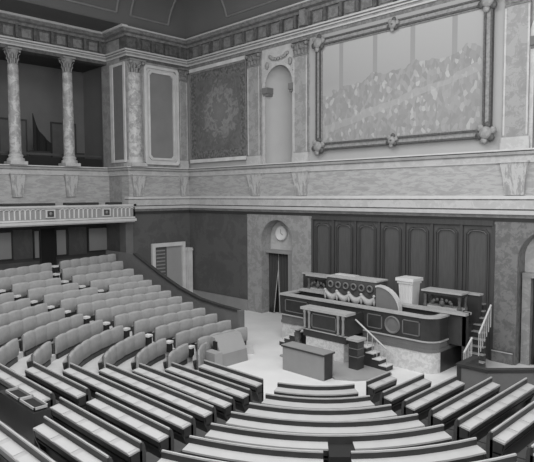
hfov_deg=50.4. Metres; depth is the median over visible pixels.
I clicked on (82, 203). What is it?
cushion
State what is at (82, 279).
row of seats
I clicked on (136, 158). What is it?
engaged column
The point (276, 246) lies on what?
door surround
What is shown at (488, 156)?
trim
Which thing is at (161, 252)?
grille
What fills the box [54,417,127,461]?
desk tops
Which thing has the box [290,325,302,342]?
pillar
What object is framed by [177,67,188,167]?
pilaster
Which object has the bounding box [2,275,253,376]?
floor
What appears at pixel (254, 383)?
bench
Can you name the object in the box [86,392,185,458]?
bench
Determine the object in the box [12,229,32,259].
marble panel
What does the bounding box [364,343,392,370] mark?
steps
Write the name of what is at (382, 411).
bench
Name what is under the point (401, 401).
shelf
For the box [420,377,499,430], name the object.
desk
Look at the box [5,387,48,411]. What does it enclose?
tray
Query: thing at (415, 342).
tribune
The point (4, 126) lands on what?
door
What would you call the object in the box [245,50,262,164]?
pilaster
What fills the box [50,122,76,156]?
door
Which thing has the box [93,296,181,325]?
row of seats
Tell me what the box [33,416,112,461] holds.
bench
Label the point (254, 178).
bracket
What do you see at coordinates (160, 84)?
blind window
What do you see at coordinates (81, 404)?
desk tops
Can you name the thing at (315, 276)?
console table
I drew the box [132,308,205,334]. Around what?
row of seats
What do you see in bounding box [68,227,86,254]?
marble panel
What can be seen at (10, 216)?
balcony
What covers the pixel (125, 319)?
row of seats
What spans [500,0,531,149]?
pilaster
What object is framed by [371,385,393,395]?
shelf
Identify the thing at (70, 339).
row of seats
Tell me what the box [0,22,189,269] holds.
wall
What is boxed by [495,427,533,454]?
shelf
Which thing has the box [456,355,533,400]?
wall
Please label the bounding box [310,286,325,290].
shelf
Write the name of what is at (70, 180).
bracket
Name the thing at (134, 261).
wall
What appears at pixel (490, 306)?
handrail
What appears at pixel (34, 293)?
row of seats
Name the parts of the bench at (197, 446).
rail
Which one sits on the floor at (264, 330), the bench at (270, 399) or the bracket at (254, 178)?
the bench at (270, 399)
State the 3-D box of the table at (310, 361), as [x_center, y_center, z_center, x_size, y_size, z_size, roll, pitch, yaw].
[1.171,3.760,16.447,1.630,0.760,0.505,3,5,45]
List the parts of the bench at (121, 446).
rail, panel, seat, seat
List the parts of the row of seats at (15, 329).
seat, seat, seat, seat, seat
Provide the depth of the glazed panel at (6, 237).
23.70 m
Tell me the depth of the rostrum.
17.62 m
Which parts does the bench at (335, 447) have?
rail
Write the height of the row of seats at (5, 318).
0.612 m
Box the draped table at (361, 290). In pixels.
[324,274,387,306]
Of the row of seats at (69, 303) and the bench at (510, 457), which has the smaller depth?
the bench at (510, 457)
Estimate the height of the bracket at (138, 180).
1.010 m
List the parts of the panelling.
panel moulding, panel moulding, panel moulding, panel moulding, cornice, panel moulding, panel moulding, panel moulding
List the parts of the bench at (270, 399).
rail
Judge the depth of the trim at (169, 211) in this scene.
21.33 m
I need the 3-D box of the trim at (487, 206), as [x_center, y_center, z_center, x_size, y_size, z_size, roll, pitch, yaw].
[3.026,-0.825,18.785,23.700,0.690,3.730,3,5,45]
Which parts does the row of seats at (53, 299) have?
seat, seat, seat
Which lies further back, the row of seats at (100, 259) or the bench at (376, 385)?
the row of seats at (100, 259)
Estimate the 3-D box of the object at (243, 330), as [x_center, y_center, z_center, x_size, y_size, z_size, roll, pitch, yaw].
[-1.427,3.459,17.819,0.275,0.612,2.110,3,5,43]
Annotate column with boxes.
[3,46,27,164]
[58,56,80,166]
[120,58,147,166]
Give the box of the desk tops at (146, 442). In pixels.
[90,411,168,450]
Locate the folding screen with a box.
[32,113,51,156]
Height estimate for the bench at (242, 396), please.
0.884 m
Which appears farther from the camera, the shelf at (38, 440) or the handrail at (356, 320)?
the handrail at (356, 320)
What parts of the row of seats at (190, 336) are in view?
seat, seat, seat, seat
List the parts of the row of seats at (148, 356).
panel, seat, seat, seat, seat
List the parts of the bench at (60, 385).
rail, panel, seat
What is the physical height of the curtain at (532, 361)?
2.642 m
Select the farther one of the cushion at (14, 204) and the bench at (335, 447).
the cushion at (14, 204)
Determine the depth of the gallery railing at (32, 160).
25.40 m
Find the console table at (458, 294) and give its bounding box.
[421,287,469,311]
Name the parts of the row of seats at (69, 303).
seat, seat, seat, seat, seat, seat, seat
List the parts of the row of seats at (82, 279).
seat, seat, seat, seat, seat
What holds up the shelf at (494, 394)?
attached to the desk at (447, 412)
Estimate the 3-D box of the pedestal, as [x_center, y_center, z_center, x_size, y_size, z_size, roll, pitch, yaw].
[4.501,2.092,17.958,0.640,1.260,0.600,3,5,45]
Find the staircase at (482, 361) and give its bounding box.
[469,303,485,366]
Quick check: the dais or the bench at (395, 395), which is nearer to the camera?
the bench at (395, 395)
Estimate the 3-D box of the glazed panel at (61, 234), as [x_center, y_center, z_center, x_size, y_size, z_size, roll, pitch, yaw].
[-9.215,0.506,25.386,0.080,1.210,0.550,3,5,45]
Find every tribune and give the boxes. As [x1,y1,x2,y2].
[279,290,462,373]
[298,272,483,360]
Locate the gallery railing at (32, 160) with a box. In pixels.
[0,151,101,166]
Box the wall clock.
[275,226,287,240]
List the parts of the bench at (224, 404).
rail, panel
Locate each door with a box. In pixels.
[0,117,27,155]
[39,227,56,264]
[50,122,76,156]
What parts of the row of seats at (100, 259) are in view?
seat, seat, seat, seat, seat, seat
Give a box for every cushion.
[0,203,54,205]
[63,202,98,204]
[105,202,121,204]
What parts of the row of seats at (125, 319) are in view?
seat, seat, seat, seat, seat, seat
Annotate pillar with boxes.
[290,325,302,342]
[346,335,365,369]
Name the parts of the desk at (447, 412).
seat, seat, panel, rail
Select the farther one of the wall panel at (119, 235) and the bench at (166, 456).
the wall panel at (119, 235)
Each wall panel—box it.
[106,222,133,253]
[109,61,126,162]
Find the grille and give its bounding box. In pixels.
[156,247,166,275]
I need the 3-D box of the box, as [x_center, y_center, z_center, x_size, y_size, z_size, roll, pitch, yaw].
[-1.257,3.658,17.451,0.600,0.860,1.410,3,5,45]
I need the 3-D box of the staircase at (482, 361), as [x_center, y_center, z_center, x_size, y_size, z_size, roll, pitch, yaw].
[6.218,3.163,16.837,0.525,1.850,1.652,1,4,20]
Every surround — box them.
[151,241,192,291]
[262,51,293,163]
[265,221,291,312]
[520,238,533,364]
[528,21,533,147]
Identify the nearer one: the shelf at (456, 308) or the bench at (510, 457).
the bench at (510, 457)
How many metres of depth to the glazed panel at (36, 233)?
24.60 m
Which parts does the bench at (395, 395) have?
panel, rail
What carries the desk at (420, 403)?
on the floor at (56, 365)
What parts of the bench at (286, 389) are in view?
rail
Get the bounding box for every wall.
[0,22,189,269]
[106,250,244,328]
[187,0,533,364]
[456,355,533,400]
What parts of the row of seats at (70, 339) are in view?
seat, seat, seat, seat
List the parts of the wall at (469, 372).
return panel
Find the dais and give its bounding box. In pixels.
[280,354,391,380]
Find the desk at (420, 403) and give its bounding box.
[395,375,464,420]
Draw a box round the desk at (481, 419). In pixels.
[445,377,533,441]
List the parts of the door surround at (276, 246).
frame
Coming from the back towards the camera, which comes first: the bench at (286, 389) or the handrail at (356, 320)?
the handrail at (356, 320)
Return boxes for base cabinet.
[0,387,50,447]
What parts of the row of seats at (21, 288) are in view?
seat, seat, seat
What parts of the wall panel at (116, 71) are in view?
panel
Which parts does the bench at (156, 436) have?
rail, panel, seat, seat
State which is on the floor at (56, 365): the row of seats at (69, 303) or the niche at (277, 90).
the row of seats at (69, 303)
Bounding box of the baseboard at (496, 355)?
[193,290,512,364]
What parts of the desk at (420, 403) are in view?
seat, panel, rail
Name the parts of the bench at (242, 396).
rail, panel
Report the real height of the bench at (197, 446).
0.884 m
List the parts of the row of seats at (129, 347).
panel, seat, seat, seat, seat, seat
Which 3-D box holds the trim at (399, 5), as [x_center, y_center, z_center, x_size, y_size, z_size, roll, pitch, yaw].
[-2.425,-7.296,14.000,25.200,0.300,17.550,3,5,45]
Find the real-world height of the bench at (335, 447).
0.884 m
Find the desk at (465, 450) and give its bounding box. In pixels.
[350,437,485,461]
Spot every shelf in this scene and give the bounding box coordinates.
[37,439,70,461]
[195,418,209,425]
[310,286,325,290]
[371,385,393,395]
[392,388,426,406]
[418,391,461,414]
[427,303,464,310]
[443,393,496,425]
[468,292,483,295]
[470,395,532,437]
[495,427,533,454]
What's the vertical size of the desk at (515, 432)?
0.884 m
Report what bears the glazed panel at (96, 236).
attached to the wall at (40, 72)
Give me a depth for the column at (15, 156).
23.58 m
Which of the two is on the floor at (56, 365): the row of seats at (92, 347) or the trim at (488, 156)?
the row of seats at (92, 347)
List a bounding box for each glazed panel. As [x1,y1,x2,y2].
[0,231,12,260]
[32,230,40,258]
[55,229,67,255]
[87,227,106,251]
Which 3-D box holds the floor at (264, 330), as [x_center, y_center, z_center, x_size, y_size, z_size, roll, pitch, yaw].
[-3.053,4.481,13.079,34.000,0.200,23.200,3,5,45]
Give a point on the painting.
(427, 76)
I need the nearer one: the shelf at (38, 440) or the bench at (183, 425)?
the shelf at (38, 440)
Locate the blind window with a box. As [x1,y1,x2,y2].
[142,64,179,165]
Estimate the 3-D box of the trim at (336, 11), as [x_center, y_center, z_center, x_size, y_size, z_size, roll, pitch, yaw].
[-0.965,-8.164,20.327,30.762,0.520,13.151,0,4,11]
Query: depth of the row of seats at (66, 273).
21.56 m
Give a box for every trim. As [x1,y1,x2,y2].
[0,0,347,48]
[0,0,437,66]
[0,148,533,176]
[2,0,396,58]
[65,0,277,25]
[124,195,533,218]
[135,210,533,222]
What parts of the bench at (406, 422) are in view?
rail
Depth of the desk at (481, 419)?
10.52 m
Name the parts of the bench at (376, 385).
panel, rail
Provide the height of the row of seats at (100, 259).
0.612 m
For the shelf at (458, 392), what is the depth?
12.19 m
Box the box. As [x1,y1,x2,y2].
[205,331,247,366]
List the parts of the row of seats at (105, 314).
seat, seat, seat, seat, seat, seat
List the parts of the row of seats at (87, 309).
seat, seat, seat, seat, seat, seat, seat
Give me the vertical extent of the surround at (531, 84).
4.530 m
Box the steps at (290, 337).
[279,330,305,344]
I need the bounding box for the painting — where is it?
[311,0,496,154]
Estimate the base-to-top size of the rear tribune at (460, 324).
2.190 m
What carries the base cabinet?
on the floor at (56, 365)
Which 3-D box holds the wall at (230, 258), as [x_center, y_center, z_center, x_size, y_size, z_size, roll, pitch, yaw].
[4.707,-2.426,20.093,24.500,12.600,0.850,3,5,45]
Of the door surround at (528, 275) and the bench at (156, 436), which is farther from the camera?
the door surround at (528, 275)
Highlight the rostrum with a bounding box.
[300,304,362,362]
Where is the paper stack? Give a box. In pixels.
[336,273,358,276]
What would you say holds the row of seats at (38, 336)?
on the floor at (56, 365)
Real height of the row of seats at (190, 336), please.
0.612 m
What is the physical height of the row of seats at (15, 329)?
0.612 m
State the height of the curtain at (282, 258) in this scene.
2.641 m
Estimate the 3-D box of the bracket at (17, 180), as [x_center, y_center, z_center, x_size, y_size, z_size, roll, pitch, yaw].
[-10.475,-1.934,23.864,0.240,1.010,0.670,3,5,45]
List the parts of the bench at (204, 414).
rail, panel, seat, seat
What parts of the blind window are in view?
panel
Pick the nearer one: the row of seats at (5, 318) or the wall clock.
the row of seats at (5, 318)
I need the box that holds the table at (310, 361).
[281,341,334,380]
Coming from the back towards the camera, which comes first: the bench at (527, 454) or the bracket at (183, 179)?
the bracket at (183, 179)
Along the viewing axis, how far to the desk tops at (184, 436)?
9.97 m
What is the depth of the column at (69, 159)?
25.25 m
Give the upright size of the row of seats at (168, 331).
0.612 m
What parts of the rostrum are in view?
panel frame, string moulding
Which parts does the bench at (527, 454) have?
seat, seat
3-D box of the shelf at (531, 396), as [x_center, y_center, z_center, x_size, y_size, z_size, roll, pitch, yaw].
[4.435,3.488,10.788,0.134,0.020,3.050,3,5,45]
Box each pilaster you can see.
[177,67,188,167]
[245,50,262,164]
[291,37,309,161]
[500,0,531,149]
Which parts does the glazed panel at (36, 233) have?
panel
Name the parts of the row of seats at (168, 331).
seat, seat, seat, seat, seat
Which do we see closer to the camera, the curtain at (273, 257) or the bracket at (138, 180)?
the curtain at (273, 257)
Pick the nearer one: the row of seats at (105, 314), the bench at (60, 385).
the bench at (60, 385)
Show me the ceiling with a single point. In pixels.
(189, 18)
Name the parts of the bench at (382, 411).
rail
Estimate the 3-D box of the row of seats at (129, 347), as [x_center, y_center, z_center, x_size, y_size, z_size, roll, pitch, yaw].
[-3.929,3.319,15.539,0.464,0.612,2.848,1,4,13]
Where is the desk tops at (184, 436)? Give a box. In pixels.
[90,389,187,438]
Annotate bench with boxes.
[0,363,58,419]
[0,421,56,461]
[25,362,93,409]
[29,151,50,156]
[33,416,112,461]
[50,397,159,461]
[62,363,206,444]
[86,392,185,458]
[99,363,226,432]
[132,363,244,420]
[157,449,225,461]
[165,362,260,411]
[182,435,322,461]
[198,360,263,402]
[205,423,451,461]
[226,411,424,433]
[245,402,396,420]
[261,393,374,408]
[274,382,358,397]
[366,371,396,403]
[374,374,431,411]
[474,453,516,461]
[517,440,533,461]
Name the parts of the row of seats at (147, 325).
seat, seat, seat, seat, seat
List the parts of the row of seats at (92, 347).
panel, seat, seat, seat, seat, seat, seat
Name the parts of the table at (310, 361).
panel, panel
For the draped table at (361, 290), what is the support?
on the rear tribune at (460, 324)
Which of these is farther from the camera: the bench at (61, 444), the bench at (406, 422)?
the bench at (406, 422)
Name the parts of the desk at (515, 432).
seat, seat, seat, panel, rail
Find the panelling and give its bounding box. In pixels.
[311,215,494,359]
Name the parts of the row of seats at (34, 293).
seat, seat, seat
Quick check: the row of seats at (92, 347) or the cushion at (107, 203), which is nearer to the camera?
the row of seats at (92, 347)
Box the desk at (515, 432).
[477,400,533,458]
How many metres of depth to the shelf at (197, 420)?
10.81 m
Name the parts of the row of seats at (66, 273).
seat, seat, seat, seat, seat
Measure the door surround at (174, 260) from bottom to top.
2.900 m
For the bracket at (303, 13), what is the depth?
22.03 m
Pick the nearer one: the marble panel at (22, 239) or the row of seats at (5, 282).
the row of seats at (5, 282)
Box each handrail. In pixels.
[355,319,386,364]
[463,337,472,359]
[478,304,491,355]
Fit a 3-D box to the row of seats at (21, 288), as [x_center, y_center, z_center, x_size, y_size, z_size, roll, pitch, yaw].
[-7.543,1.923,18.811,0.350,0.612,1.971,3,5,37]
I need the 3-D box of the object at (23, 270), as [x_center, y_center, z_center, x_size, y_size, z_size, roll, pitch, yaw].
[-8.702,1.563,19.826,0.362,0.612,3.435,1,4,25]
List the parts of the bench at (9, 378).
rail, seat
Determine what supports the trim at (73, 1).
attached to the ceiling
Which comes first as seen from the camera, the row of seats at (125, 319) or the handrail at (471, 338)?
the handrail at (471, 338)
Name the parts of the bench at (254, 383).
rail, panel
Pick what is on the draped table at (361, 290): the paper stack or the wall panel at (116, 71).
the paper stack
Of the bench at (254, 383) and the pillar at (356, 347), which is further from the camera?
the pillar at (356, 347)
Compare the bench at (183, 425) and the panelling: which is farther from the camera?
the panelling
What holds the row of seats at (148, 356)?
on the floor at (56, 365)
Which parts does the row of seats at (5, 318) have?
seat, seat, seat, seat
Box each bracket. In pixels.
[9,173,26,196]
[63,174,79,196]
[131,174,146,195]
[179,175,188,195]
[245,172,261,195]
[290,170,308,195]
[299,9,309,26]
[498,160,529,194]
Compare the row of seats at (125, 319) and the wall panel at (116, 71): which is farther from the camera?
the wall panel at (116, 71)
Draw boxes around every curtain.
[269,253,278,312]
[278,254,287,312]
[531,289,533,364]
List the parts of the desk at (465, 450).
rail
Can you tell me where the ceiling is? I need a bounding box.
[0,0,303,38]
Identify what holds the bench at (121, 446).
on the floor at (56, 365)
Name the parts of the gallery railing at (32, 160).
handrail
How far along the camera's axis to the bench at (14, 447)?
7.57 m
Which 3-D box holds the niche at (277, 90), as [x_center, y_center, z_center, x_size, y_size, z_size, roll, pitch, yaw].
[0.636,-5.110,23.717,1.840,4.530,0.585,3,5,45]
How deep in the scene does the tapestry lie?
26.21 m
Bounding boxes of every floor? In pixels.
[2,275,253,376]
[227,310,533,398]
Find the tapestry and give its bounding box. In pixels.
[189,55,247,162]
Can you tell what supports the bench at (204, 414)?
on the floor at (56, 365)
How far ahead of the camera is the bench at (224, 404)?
12.41 m
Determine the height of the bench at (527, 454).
0.884 m
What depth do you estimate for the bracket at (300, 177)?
22.75 m
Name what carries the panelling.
attached to the wall at (230, 258)
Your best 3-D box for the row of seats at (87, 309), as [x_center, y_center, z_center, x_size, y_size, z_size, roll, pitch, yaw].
[-4.738,2.494,19.054,0.270,0.612,3.614,3,5,43]
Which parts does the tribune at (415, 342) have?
panel frame, string moulding, panel frame, panel frame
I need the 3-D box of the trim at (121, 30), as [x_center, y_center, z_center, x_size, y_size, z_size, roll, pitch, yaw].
[-2.429,-8.169,13.944,25.200,0.330,17.550,3,5,45]
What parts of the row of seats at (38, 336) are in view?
panel, seat, seat, seat, seat, seat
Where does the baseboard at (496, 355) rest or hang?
attached to the wall at (230, 258)
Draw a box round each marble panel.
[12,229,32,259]
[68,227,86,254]
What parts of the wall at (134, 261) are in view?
handrail, post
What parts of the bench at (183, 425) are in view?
rail, panel, seat, seat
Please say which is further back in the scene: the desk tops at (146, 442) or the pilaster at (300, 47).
the pilaster at (300, 47)
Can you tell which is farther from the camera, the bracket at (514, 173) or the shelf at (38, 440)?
the bracket at (514, 173)
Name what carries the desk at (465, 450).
on the floor at (56, 365)
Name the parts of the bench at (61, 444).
panel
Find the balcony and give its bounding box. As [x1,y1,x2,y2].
[0,204,136,227]
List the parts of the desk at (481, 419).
seat, seat, panel, rail, panel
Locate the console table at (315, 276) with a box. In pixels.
[305,273,329,290]
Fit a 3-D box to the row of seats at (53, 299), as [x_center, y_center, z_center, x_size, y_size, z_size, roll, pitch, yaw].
[-6.343,2.231,18.616,0.226,0.612,2.164,3,5,40]
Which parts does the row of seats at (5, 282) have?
seat, seat, seat, seat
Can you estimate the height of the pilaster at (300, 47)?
4.800 m
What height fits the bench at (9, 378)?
0.884 m
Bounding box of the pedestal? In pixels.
[395,275,422,304]
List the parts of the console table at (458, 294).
leg, leg, leg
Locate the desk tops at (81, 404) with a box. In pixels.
[28,378,84,406]
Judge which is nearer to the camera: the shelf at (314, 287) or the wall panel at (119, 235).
the shelf at (314, 287)
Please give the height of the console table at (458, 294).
0.980 m
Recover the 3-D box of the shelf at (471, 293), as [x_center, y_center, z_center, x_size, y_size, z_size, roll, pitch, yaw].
[5.861,1.877,17.537,1.600,0.050,0.250,3,5,45]
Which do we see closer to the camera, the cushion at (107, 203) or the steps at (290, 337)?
the steps at (290, 337)

